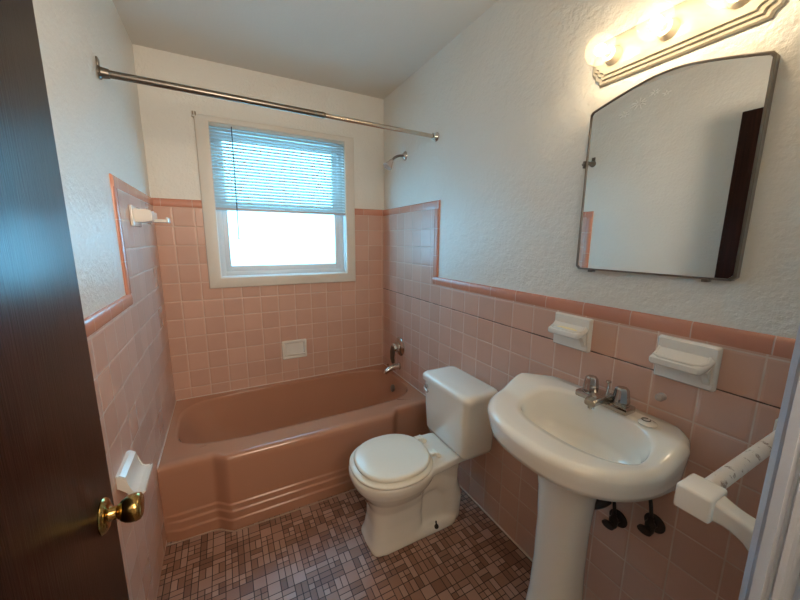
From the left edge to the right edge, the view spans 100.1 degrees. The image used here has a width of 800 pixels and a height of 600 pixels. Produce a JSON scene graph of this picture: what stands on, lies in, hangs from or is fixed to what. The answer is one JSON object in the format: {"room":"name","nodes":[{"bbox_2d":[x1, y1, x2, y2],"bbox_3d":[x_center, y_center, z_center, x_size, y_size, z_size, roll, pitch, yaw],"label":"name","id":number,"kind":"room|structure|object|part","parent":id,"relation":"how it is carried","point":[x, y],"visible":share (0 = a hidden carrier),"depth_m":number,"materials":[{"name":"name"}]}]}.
{"room":"bathroom","nodes":[
{"label":"bathroom","id":0,"kind":"room"},
{"bbox_2d":[32,0,175,599],"bbox_3d":[-0.661,0.126,0.407,0.132,2.510,4.060,-5,11,-27],"label":"wall","id":1,"kind":"structure","parent":0,"point":[97,124],"depth_m":1.21,"materials":[{"name":"tile"}]},
{"bbox_2d":[115,450,152,494],"bbox_3d":[-0.885,0.576,1.123,0.068,0.085,0.152,-5,11,-27],"label":"toilet paper holder","id":2,"kind":"object","parent":1,"relation":"attached to","point":[133,476],"visible":0.9,"depth_m":1.10,"materials":[{"name":"white ceramic"}]},
{"bbox_2d":[128,205,170,226],"bbox_3d":[-1.158,-0.386,1.559,0.130,0.090,0.170,-5,11,-27],"label":"soap holder","id":3,"kind":"object","parent":1,"relation":"attached to","point":[138,216],"visible":1,"depth_m":1.49,"materials":[{"name":"white ceramic"}]},
{"bbox_3d":[-1.210,-0.382,1.532,0.012,0.090,0.170,-5,11,-27],"label":"plate","id":4,"kind":"part","parent":3,"relation":"part of","materials":[{"name":"white ceramic"}]},
{"bbox_2d":[153,217,170,222],"bbox_3d":[-1.147,-0.383,1.604,0.070,0.024,0.082,-5,11,-27],"label":"tray","id":5,"kind":"object","parent":3,"relation":"on","point":[167,220],"depth_m":1.58,"materials":[{"name":"white ceramic"}]},
{"bbox_2d":[132,44,383,399],"bbox_3d":[-0.842,-0.242,2.476,1.524,2.510,0.172,-5,11,-27],"label":"wall","id":6,"kind":"structure","parent":0,"point":[221,339],"depth_m":2.27,"materials":[{"name":"tile"}]},
{"bbox_2d":[194,114,355,288],"bbox_3d":[-0.826,-0.645,2.386,1.008,1.060,0.156,-5,11,-27],"label":"window","id":7,"kind":"structure","parent":6,"relation":"in","point":[272,248],"depth_m":2.37,"materials":[{"name":"beige paint"}]},
{"bbox_3d":[-0.845,-0.883,2.388,0.815,0.473,0.030,-5,11,-27],"label":"sash","id":8,"kind":"part","parent":7,"relation":"part of","materials":[{"name":"white plastic"}]},
{"bbox_2d":[208,122,345,239],"bbox_3d":[-0.794,-0.774,2.307,0.867,0.713,0.041,-5,11,-27],"label":"window blind","id":9,"kind":"object","parent":7,"relation":"attached to","point":[251,202],"visible":0.91,"depth_m":2.27,"materials":[{"name":"white"}]},
{"bbox_3d":[-0.795,-1.114,2.253,0.867,0.025,0.026,-5,11,-27],"label":"head rail","id":10,"kind":"part","parent":9,"relation":"part of","materials":[{"name":"white"}]},
{"bbox_3d":[-0.798,-0.617,2.341,0.867,0.016,0.025,-5,11,-27],"label":"rail","id":11,"kind":"part","parent":9,"relation":"part of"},
{"bbox_3d":[-0.845,-0.881,2.387,0.739,0.400,0.004,-5,11,-27],"label":"pane","id":12,"kind":"part","parent":7,"relation":"part of","materials":[{"name":"clear glass"}]},
{"bbox_3d":[-0.832,-0.448,2.433,0.815,0.470,0.030,-5,11,-27],"label":"sash","id":13,"kind":"part","parent":7,"relation":"part of","materials":[{"name":"white plastic"}]},
{"bbox_3d":[-0.831,-0.450,2.432,0.739,0.390,0.004,-5,11,-27],"label":"pane","id":14,"kind":"part","parent":7,"relation":"part of","materials":[{"name":"clear glass"}]},
{"bbox_2d":[282,339,306,359],"bbox_3d":[-0.787,0.369,2.506,0.178,0.140,0.028,-5,11,-27],"label":"soap dish","id":15,"kind":"object","parent":6,"relation":"attached to","point":[291,349],"visible":1,"depth_m":2.51,"materials":[{"name":"white ceramic"}]},
{"bbox_2d":[112,0,497,98],"bbox_3d":[0.071,-1.230,0.552,1.764,0.120,4.060,-5,11,-27],"label":"ceiling","id":16,"kind":"structure","parent":0,"point":[364,47],"depth_m":1.74,"materials":[{"name":"paint"}]},
{"bbox_2d":[157,488,531,599],"bbox_3d":[0.052,1.360,1.012,1.764,0.120,4.060,-5,11,-27],"label":"floor","id":17,"kind":"structure","parent":0,"point":[319,551],"depth_m":1.53,"materials":[{"name":"tile"}]},
{"bbox_2d":[156,363,429,545],"bbox_3d":[-0.617,0.871,2.223,1.510,0.414,0.831,-5,11,-27],"label":"bathtub","id":18,"kind":"object","parent":17,"relation":"on","point":[231,460],"visible":0.94,"depth_m":1.90,"materials":[{"name":"ceramic"}]},
{"bbox_2d":[349,366,497,556],"bbox_3d":[0.087,0.804,1.699,0.701,0.750,0.404,-5,11,-27],"label":"toilet","id":19,"kind":"object","parent":17,"relation":"on","point":[409,485],"visible":1,"depth_m":1.62,"materials":[{"name":"ceramic"}]},
{"bbox_3d":[-0.039,0.753,1.622,0.363,0.021,0.344,-5,11,-27],"label":"lid","id":20,"kind":"part","parent":19,"relation":"part of","materials":[{"name":"plastic"}]},
{"bbox_3d":[0.081,0.974,1.726,0.690,0.405,0.369,-5,11,-27],"label":"bowl","id":21,"kind":"part","parent":19,"relation":"part of","materials":[{"name":"white ceramic"}]},
{"bbox_3d":[0.144,0.480,1.824,0.028,0.028,0.068,0,10,-3],"label":"flush lever","id":22,"kind":"part","parent":19,"relation":"part of","materials":[{"name":"silver metal"}]},
{"bbox_3d":[0.306,0.606,1.780,0.200,0.300,0.380,-5,11,-27],"label":"tank","id":23,"kind":"part","parent":19,"relation":"part of","materials":[{"name":"white ceramic"}]},
{"bbox_3d":[0.304,0.437,1.748,0.217,0.042,0.404,-5,11,-27],"label":"tank lid","id":24,"kind":"part","parent":19,"relation":"part of","materials":[{"name":"white ceramic"}]},
{"bbox_2d":[459,485,531,560],"bbox_3d":[0.594,1.199,1.579,0.008,0.008,1.605,-5,11,-27],"label":"caulk","id":25,"kind":"structure","parent":17,"relation":"on","point":[512,540],"depth_m":1.74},
{"bbox_2d":[488,373,690,599],"bbox_3d":[0.536,0.806,1.180,0.409,0.918,0.593,-5,11,-27],"label":"pedestal sink","id":26,"kind":"object","parent":17,"relation":"on","point":[584,460],"visible":0.94,"depth_m":1.08,"materials":[{"name":"white ceramic"}]},
{"bbox_2d":[488,373,690,501],"bbox_3d":[0.538,0.462,1.119,0.409,0.218,0.593,-5,11,-27],"label":"basin","id":27,"kind":"object","parent":26,"relation":"in","point":[600,452],"depth_m":1.02,"materials":[{"name":"white ceramic"}]},
{"bbox_2d":[575,375,635,415],"bbox_3d":[0.667,0.314,1.117,0.109,0.081,0.174,-5,11,-27],"label":"sink faucet","id":28,"kind":"object","parent":26,"relation":"on","point":[619,401],"visible":1,"depth_m":1.09,"materials":[{"name":"silver metal"}]},
{"bbox_3d":[0.669,0.296,1.172,0.052,0.062,0.052,-5,11,-27],"label":"handle","id":29,"kind":"part","parent":28,"relation":"part of","materials":[{"name":"silver metal"}]},
{"bbox_3d":[0.661,0.331,1.116,0.095,0.046,0.060,-5,11,-27],"label":"spout","id":30,"kind":"part","parent":28,"relation":"part of","materials":[{"name":"silver metal"}]},
{"bbox_3d":[0.704,0.299,1.133,0.016,0.058,0.016,-5,11,-27],"label":"lift rod","id":31,"kind":"part","parent":28,"relation":"part of","materials":[{"name":"silver metal"}]},
{"bbox_3d":[0.717,0.312,1.083,0.052,0.062,0.052,-5,11,-27],"label":"handle","id":32,"kind":"part","parent":28,"relation":"part of","materials":[{"name":"silver metal"}]},
{"bbox_2d":[638,417,657,427],"bbox_3d":[0.745,0.366,1.006,0.050,0.014,0.050,-5,11,-27],"label":"stopper","id":33,"kind":"object","parent":26,"relation":"on","point":[644,421],"visible":1,"depth_m":1.00,"materials":[{"name":"white plastic"}]},
{"bbox_2d":[383,0,799,599],"bbox_3d":[0.784,0.004,1.156,0.132,2.510,4.060,-5,11,-27],"label":"wall","id":34,"kind":"structure","parent":0,"point":[481,221],"depth_m":1.28,"materials":[{"name":"paint"}]},
{"bbox_2d":[95,56,438,141],"bbox_3d":[-0.445,-0.908,1.598,1.524,0.072,0.052,-5,12,-29],"label":"shower curtain rod","id":35,"kind":"object","parent":34,"relation":"attached to","point":[103,73],"visible":1,"depth_m":1.44,"materials":[{"name":"metal"}]},
{"bbox_2d":[383,362,400,373],"bbox_3d":[-0.066,0.528,2.594,0.140,0.082,0.060,-5,11,-27],"label":"tub spout","id":36,"kind":"object","parent":34,"relation":"attached to","point":[397,365],"visible":1,"depth_m":2.58,"materials":[{"name":"silver metal"}]},
{"bbox_2d":[383,151,406,169],"bbox_3d":[-0.035,-0.955,2.288,0.165,0.137,0.064,-5,11,-27],"label":"shower","id":37,"kind":"object","parent":34,"relation":"attached to","point":[388,165],"visible":1,"depth_m":2.28,"materials":[{"name":"silver metal"}]},
{"bbox_3d":[-0.018,-0.970,2.294,0.102,0.058,0.017,-5,11,-27],"label":"arm","id":38,"kind":"part","parent":37,"relation":"part of","materials":[{"name":"metal"}]},
{"bbox_2d":[390,337,403,363],"bbox_3d":[-0.038,0.388,2.578,0.084,0.200,0.148,-5,11,-27],"label":"tub faucet","id":39,"kind":"object","parent":34,"relation":"attached to","point":[398,346],"visible":1,"depth_m":2.55,"materials":[{"name":"silver metal"}]},
{"bbox_3d":[-0.052,0.419,2.576,0.053,0.140,0.044,-5,11,-27],"label":"lever","id":40,"kind":"part","parent":39,"relation":"part of","materials":[{"name":"metal"}]},
{"bbox_2d":[548,312,593,352],"bbox_3d":[0.634,0.122,1.264,0.060,0.126,0.150,-5,11,-27],"label":"soap dish","id":41,"kind":"object","parent":34,"relation":"attached to","point":[569,330],"visible":1,"depth_m":1.25,"materials":[{"name":"white ceramic"}]},
{"bbox_2d":[602,509,626,530],"bbox_3d":[0.739,0.769,1.162,0.065,0.061,0.060,-5,11,-27],"label":"shutoff valve","id":42,"kind":"object","parent":34,"relation":"attached to","point":[618,519],"visible":0.99,"depth_m":1.16,"materials":[{"name":"black metal"}]},
{"bbox_3d":[0.721,0.771,1.153,0.025,0.024,0.040,-5,11,-27],"label":"handle","id":43,"kind":"part","parent":42,"relation":"part of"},
{"bbox_2d":[637,512,665,536],"bbox_3d":[0.788,0.716,1.058,0.065,0.061,0.060,-5,11,-27],"label":"shutoff valve","id":44,"kind":"object","parent":34,"relation":"attached to","point":[656,525],"visible":0.98,"depth_m":1.05,"materials":[{"name":"black metal"}]},
{"bbox_3d":[0.770,0.718,1.049,0.025,0.024,0.040,-5,11,-27],"label":"handle","id":45,"kind":"part","parent":44,"relation":"part of","materials":[{"name":"black metal"}]},
{"bbox_2d":[655,392,666,401],"bbox_3d":[0.794,0.297,1.022,0.024,0.024,0.024,-5,11,-27],"label":"wall hook","id":46,"kind":"object","parent":34,"relation":"attached to","point":[660,396],"visible":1,"depth_m":1.02,"materials":[{"name":"clear plastic"}]},
{"bbox_2d":[576,51,780,281],"bbox_3d":[0.753,-0.362,0.998,0.030,0.583,0.448,-5,11,-28],"label":"mirror","id":47,"kind":"object","parent":34,"relation":"attached to","point":[671,166],"visible":1,"depth_m":0.94,"materials":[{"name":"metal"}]},
{"bbox_2d":[649,335,722,391],"bbox_3d":[0.796,0.181,0.950,0.070,0.126,0.147,-5,11,-27],"label":"soap dish","id":48,"kind":"object","parent":34,"relation":"attached to","point":[695,364],"visible":1,"depth_m":0.94,"materials":[{"name":"white ceramic"}]},
{"bbox_2d":[593,0,785,86],"bbox_3d":[0.708,-0.746,0.908,0.140,0.135,0.465,-5,11,-27],"label":"vanity light","id":49,"kind":"object","parent":34,"relation":"attached to","point":[687,26],"visible":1,"depth_m":0.91,"materials":[{"name":"metal"}]},
{"bbox_3d":[0.645,-0.770,1.043,0.030,0.024,0.024,-5,11,-27],"label":"bulb stem","id":50,"kind":"part","parent":49,"relation":"part of","materials":[{"name":"ceramic"}]},
{"bbox_2d":[602,45,621,65],"bbox_3d":[0.664,-0.772,1.053,0.027,0.054,0.054,-5,11,-27],"label":"socket","id":51,"kind":"object","parent":49,"relation":"attached to","point":[613,57],"depth_m":1.04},
{"bbox_3d":[0.715,-0.747,0.912,0.030,0.024,0.024,-5,11,-27],"label":"bulb stem","id":52,"kind":"part","parent":49,"relation":"part of","materials":[{"name":"ceramic"}]},
{"bbox_2d":[656,17,679,40],"bbox_3d":[0.734,-0.748,0.922,0.027,0.054,0.054,-5,11,-27],"label":"socket","id":53,"kind":"object","parent":49,"relation":"attached to","point":[670,31],"depth_m":0.91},
{"bbox_2d":[727,0,749,9],"bbox_3d":[0.803,-0.725,0.791,0.027,0.054,0.054,-5,11,-27],"label":"socket","id":54,"kind":"object","parent":49,"relation":"attached to","point":[731,4],"depth_m":0.80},
{"bbox_3d":[0.339,0.159,0.261,1.524,2.510,0.105,-5,11,-27],"label":"wall","id":55,"kind":"structure","parent":0,"visible":0},
{"bbox_2d":[0,0,144,599],"bbox_3d":[-0.453,0.313,0.357,0.156,2.138,0.738,-5,11,-27],"label":"door","id":56,"kind":"structure","parent":55,"relation":"in","point":[59,535],"depth_m":0.50,"materials":[{"name":"brown wood"}]},
{"bbox_3d":[-0.554,0.421,0.670,0.064,0.067,0.067,-5,11,-27],"label":"knob","id":57,"kind":"part","parent":56,"relation":"part of","materials":[{"name":"gold metal"}]},
{"bbox_2d":[673,418,777,551],"bbox_3d":[0.725,0.350,0.638,0.522,0.095,0.133,-5,11,-27],"label":"towel bar","id":58,"kind":"object","parent":55,"relation":"attached to","point":[705,499],"visible":0.64,"depth_m":0.56,"materials":[{"name":"white ceramic"}]},
{"bbox_3d":[0.528,0.366,0.536,0.078,0.095,0.133,-5,11,-27],"label":"post","id":59,"kind":"part","parent":58,"relation":"part of","materials":[{"name":"white ceramic"}]},
{"bbox_3d":[0.930,0.327,0.744,0.058,0.084,0.133,-5,11,-27],"label":"post","id":60,"kind":"part","parent":58,"relation":"part of","materials":[{"name":"white ceramic"}]},
{"bbox_2d":[738,323,799,599],"bbox_3d":[0.118,0.319,0.181,0.866,2.220,0.124,-5,11,-27],"label":"door frame","id":61,"kind":"structure","parent":55,"relation":"attached to","point":[772,568],"depth_m":0.37,"materials":[{"name":"white paint"}]}
]}

